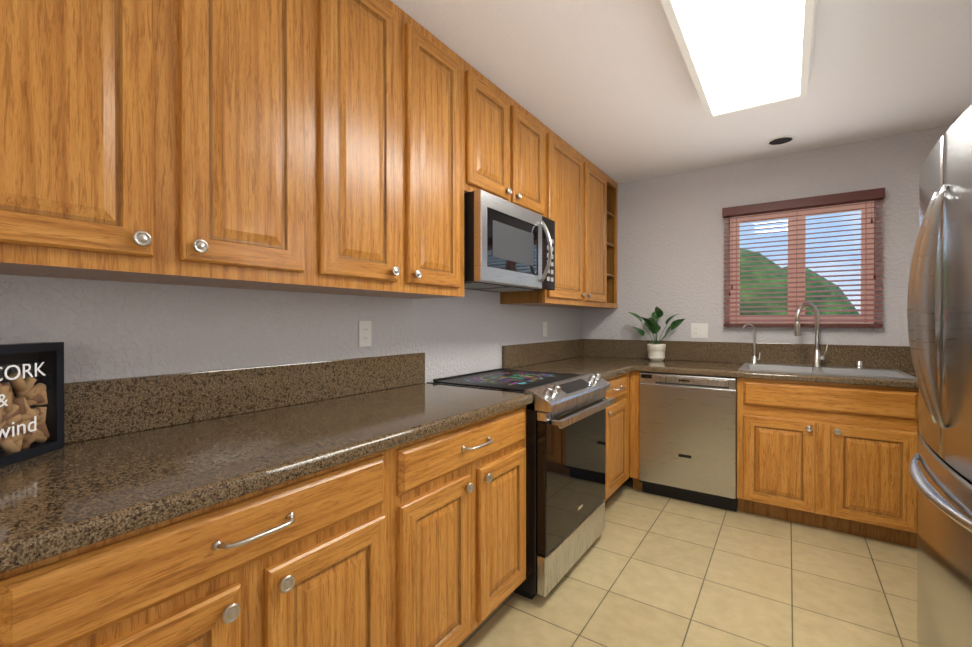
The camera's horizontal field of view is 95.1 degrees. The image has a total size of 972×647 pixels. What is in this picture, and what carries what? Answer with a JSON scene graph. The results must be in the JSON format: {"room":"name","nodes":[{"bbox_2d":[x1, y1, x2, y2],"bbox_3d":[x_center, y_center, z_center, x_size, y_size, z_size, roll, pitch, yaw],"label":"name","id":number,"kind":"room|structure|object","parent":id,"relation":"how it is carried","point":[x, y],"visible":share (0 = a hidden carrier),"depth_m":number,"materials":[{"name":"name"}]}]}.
{"room":"kitchen","nodes":[
{"label":"kitchen","id":0,"kind":"room"},
{"bbox_2d":[0,274,581,382],"bbox_3d":[-0.712,0.007,1.822,0.120,2.426,5.865,0,0,34],"label":"wall","id":1,"kind":"structure","parent":0,"point":[102,330],"depth_m":1.53,"materials":[{"name":"grey paint"}]},
{"bbox_2d":[0,0,319,291],"bbox_3d":[-0.888,-0.658,1.143,0.342,1.082,0.774,0,0,34],"label":"upper cabinet","id":2,"kind":"object","parent":1,"relation":"attached to","point":[172,142],"depth_m":1.06,"materials":[{"name":"brown wood"}]},
{"bbox_2d":[359,321,371,346],"bbox_3d":[-0.534,0.045,1.968,0.007,0.115,0.070,0,0,34],"label":"electrical outlet","id":3,"kind":"object","parent":1,"relation":"attached to","point":[365,333],"visible":1,"depth_m":1.96,"materials":[{"name":"white plastic"}]},
{"bbox_2d":[305,0,471,298],"bbox_3d":[-0.447,-0.662,1.791,0.342,1.082,0.794,0,0,34],"label":"upper cabinet","id":4,"kind":"object","parent":1,"relation":"attached to","point":[352,147],"depth_m":1.63,"materials":[{"name":"brown wood"}]},
{"bbox_2d":[472,67,551,304],"bbox_3d":[0.003,-0.665,2.453,0.342,1.082,0.857,0,0,34],"label":"upper cabinet","id":5,"kind":"object","parent":1,"relation":"attached to","point":[512,149],"depth_m":2.37,"materials":[{"name":"brown wood"}]},
{"bbox_2d":[464,189,554,291],"bbox_3d":[0.060,-0.402,2.419,0.474,0.415,0.775,0,0,34],"label":"microwave","id":6,"kind":"object","parent":5,"relation":"attached to","point":[509,246],"visible":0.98,"depth_m":2.20,"materials":[{"name":"silver metal"}]},
{"bbox_2d":[543,322,546,336],"bbox_3d":[0.455,0.044,3.420,0.007,0.115,0.070,0,0,34],"label":"electrical outlet","id":7,"kind":"object","parent":1,"relation":"attached to","point":[544,329],"visible":1,"depth_m":3.41,"materials":[{"name":"white plastic"}]},
{"bbox_2d":[524,131,611,307],"bbox_3d":[0.543,-0.669,3.246,0.342,1.082,1.134,0,0,34],"label":"upper cabinet","id":8,"kind":"object","parent":1,"relation":"attached to","point":[581,192],"depth_m":3.13,"materials":[{"name":"brown wood"}]},
{"bbox_2d":[575,179,617,308],"bbox_3d":[0.924,-0.672,3.806,0.342,1.082,0.330,0,0,34],"label":"upper cabinet","id":9,"kind":"object","parent":1,"relation":"attached to","point":[614,185],"depth_m":3.84,"materials":[{"name":"brown wood"}]},
{"bbox_2d":[390,0,971,182],"bbox_3d":[0.516,-1.231,0.980,3.150,0.060,5.865,0,0,34],"label":"ceiling","id":10,"kind":"structure","parent":0,"point":[606,87],"depth_m":2.17,"materials":[{"name":"white paint"}]},
{"bbox_2d":[660,0,817,119],"bbox_3d":[1.006,-1.141,1.727,0.454,0.124,1.274,0,0,34],"label":"ceiling light fixture","id":11,"kind":"object","parent":10,"relation":"attached to","point":[741,55],"visible":1,"depth_m":1.75,"materials":[{"name":"white paint"}]},
{"bbox_2d":[766,136,795,145],"bbox_3d":[1.952,-1.208,2.944,0.164,0.004,0.164,0,0,34],"label":"recessed light","id":12,"kind":"object","parent":10,"relation":"in","point":[781,140],"visible":1,"depth_m":2.94,"materials":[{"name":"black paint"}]},
{"bbox_2d":[457,477,917,646],"bbox_3d":[0.516,1.255,0.993,3.150,0.060,5.865,0,0,34],"label":"floor","id":13,"kind":"structure","parent":0,"point":[649,570],"depth_m":2.04,"materials":[{"name":"tile"}]},
{"bbox_2d":[0,444,403,646],"bbox_3d":[-0.760,0.788,1.085,0.627,0.872,0.858,0,0,34],"label":"base cabinet","id":14,"kind":"object","parent":13,"relation":"on","point":[316,559],"depth_m":0.93,"materials":[{"name":"brown wood"}]},
{"bbox_2d":[404,405,525,646],"bbox_3d":[-0.293,0.784,1.771,0.627,0.872,0.802,0,0,34],"label":"base cabinet","id":15,"kind":"object","parent":13,"relation":"on","point":[420,542],"depth_m":1.53,"materials":[{"name":"brown wood"}]},
{"bbox_2d":[0,351,539,572],"bbox_3d":[-0.842,0.252,0.950,0.642,0.195,2.774,0,0,34],"label":"countertop","id":16,"kind":"structure","parent":15,"relation":"on","point":[136,453],"depth_m":1.18,"materials":[{"name":"stone"}]},
{"bbox_2d":[0,342,64,466],"bbox_3d":[-1.063,0.178,0.955,0.046,0.262,0.300,0,0,-3],"label":"shadow box","id":17,"kind":"object","parent":16,"relation":"on","point":[31,400],"visible":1,"depth_m":1.03,"materials":[{"name":"black"}]},
{"bbox_2d":[427,368,613,599],"bbox_3d":[0.213,0.747,2.375,0.734,0.941,0.758,0,0,34],"label":"range","id":18,"kind":"object","parent":13,"relation":"on","point":[565,460],"visible":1,"depth_m":2.07,"materials":[{"name":"black glass"}]},
{"bbox_2d":[604,372,629,500],"bbox_3d":[0.578,0.777,3.052,0.627,0.872,0.764,0,0,34],"label":"base cabinet","id":19,"kind":"object","parent":13,"relation":"on","point":[617,471],"depth_m":2.92,"materials":[{"name":"brown wood"}]},
{"bbox_2d":[502,339,635,379],"bbox_3d":[0.572,0.241,3.027,0.642,0.195,0.720,0,0,34],"label":"countertop","id":20,"kind":"structure","parent":19,"relation":"on","point":[610,358],"depth_m":3.47,"materials":[{"name":"stone"}]},
{"bbox_2d":[632,340,917,388],"bbox_3d":[1.814,0.241,3.012,2.713,0.195,0.652,0,0,34],"label":"countertop","id":21,"kind":"structure","parent":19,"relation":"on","point":[723,359],"depth_m":3.04,"materials":[{"name":"stone"}]},
{"bbox_2d":[628,306,684,360],"bbox_3d":[1.346,0.081,3.535,0.425,0.428,0.345,0,0,34],"label":"potted plant","id":22,"kind":"object","parent":21,"relation":"on","point":[656,351],"visible":1,"depth_m":3.50,"materials":[{"name":"green plant"}]},
{"bbox_2d":[742,323,759,363],"bbox_3d":[1.917,0.145,3.211,0.112,0.290,0.073,0,0,34],"label":"filter faucet","id":23,"kind":"object","parent":21,"relation":"on","point":[754,359],"visible":1,"depth_m":3.21,"materials":[{"name":"silver metal"}]},
{"bbox_2d":[794,302,827,366],"bbox_3d":[2.176,0.074,2.974,0.186,0.434,0.186,0,0,34],"label":"faucet","id":24,"kind":"object","parent":21,"relation":"on","point":[818,357],"visible":1,"depth_m":2.99,"materials":[{"name":"silver metal"}]},
{"bbox_2d":[738,363,916,391],"bbox_3d":[2.113,0.381,2.829,0.840,0.177,0.545,0,0,34],"label":"sink","id":25,"kind":"object","parent":21,"relation":"in","point":[853,372],"visible":0.19,"depth_m":2.86,"materials":[{"name":"silver metal"}]},
{"bbox_2d":[855,361,863,368],"bbox_3d":[2.424,0.267,2.886,0.043,0.050,0.044,0,0,34],"label":"soap dispenser","id":26,"kind":"object","parent":25,"relation":"on","point":[859,364],"visible":1,"depth_m":2.87,"materials":[{"name":"silver metal"}]},
{"bbox_2d":[639,372,736,511],"bbox_3d":[1.498,0.779,3.218,0.597,0.868,0.618,0,0,34],"label":"dishwasher","id":27,"kind":"object","parent":13,"relation":"on","point":[687,437],"visible":0.98,"depth_m":2.96,"materials":[{"name":"grey metal"}]},
{"bbox_2d":[630,371,745,511],"bbox_3d":[1.495,0.776,3.246,0.708,0.872,0.626,0,0,34],"label":"base cabinet","id":28,"kind":"object","parent":13,"relation":"on","point":[634,375],"depth_m":2.87,"materials":[{"name":"brown wood"}]},
{"bbox_2d":[746,378,833,529],"bbox_3d":[1.953,0.778,2.934,0.468,0.872,0.626,0,0,34],"label":"base cabinet","id":29,"kind":"object","parent":13,"relation":"on","point":[790,425],"depth_m":2.66,"materials":[{"name":"brown wood"}]},
{"bbox_2d":[834,384,919,547],"bbox_3d":[2.303,0.779,2.696,0.515,0.872,0.626,0,0,34],"label":"base cabinet","id":30,"kind":"object","parent":13,"relation":"on","point":[835,457],"depth_m":2.44,"materials":[{"name":"brown wood"}]},
{"bbox_2d":[907,105,971,646],"bbox_3d":[1.613,0.337,1.079,0.858,1.775,0.906,0,0,34],"label":"refrigerator","id":31,"kind":"object","parent":13,"relation":"on","point":[939,308],"visible":1,"depth_m":1.25,"materials":[{"name":"grey metal"}]},
{"bbox_2d":[582,125,950,345],"bbox_3d":[2.155,0.000,3.261,3.000,2.426,0.140,0,0,34],"label":"wall","id":32,"kind":"structure","parent":0,"point":[671,246],"depth_m":3.40,"materials":[{"name":"grey paint"}]},
{"bbox_2d":[691,323,707,337],"bbox_3d":[1.678,0.056,3.494,0.120,0.115,0.008,0,0,34],"label":"outlet","id":33,"kind":"object","parent":32,"relation":"attached to","point":[699,330],"visible":1,"depth_m":3.49,"materials":[{"name":"white plastic"}]},
{"bbox_2d":[730,201,873,323],"bbox_3d":[2.237,-0.416,3.203,0.840,0.829,0.060,0,0,34],"label":"window","id":34,"kind":"structure","parent":32,"relation":"in","point":[745,218],"depth_m":3.17,"materials":[{"name":"glass"}]},
{"bbox_2d":[722,187,884,327],"bbox_3d":[2.175,-0.421,3.111,0.920,0.892,0.074,0,0,34],"label":"window blinds","id":35,"kind":"object","parent":34,"relation":"attached to","point":[841,199],"visible":0.92,"depth_m":3.06,"materials":[{"name":"red"}]},
{"bbox_3d":[16.932,4.184,27.667,60.000,0.200,55.085,0,0,34],"label":"ground","id":36,"kind":"structure","parent":0,"visible":0},
{"bbox_2d":[740,249,865,323],"bbox_3d":[7.037,1.637,9.739,17.976,9.120,12.772,0,0,34],"label":"hill","id":37,"kind":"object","parent":36,"relation":"on","point":[781,290],"depth_m":6.89,"materials":[{"name":"green plant"}]}
]}

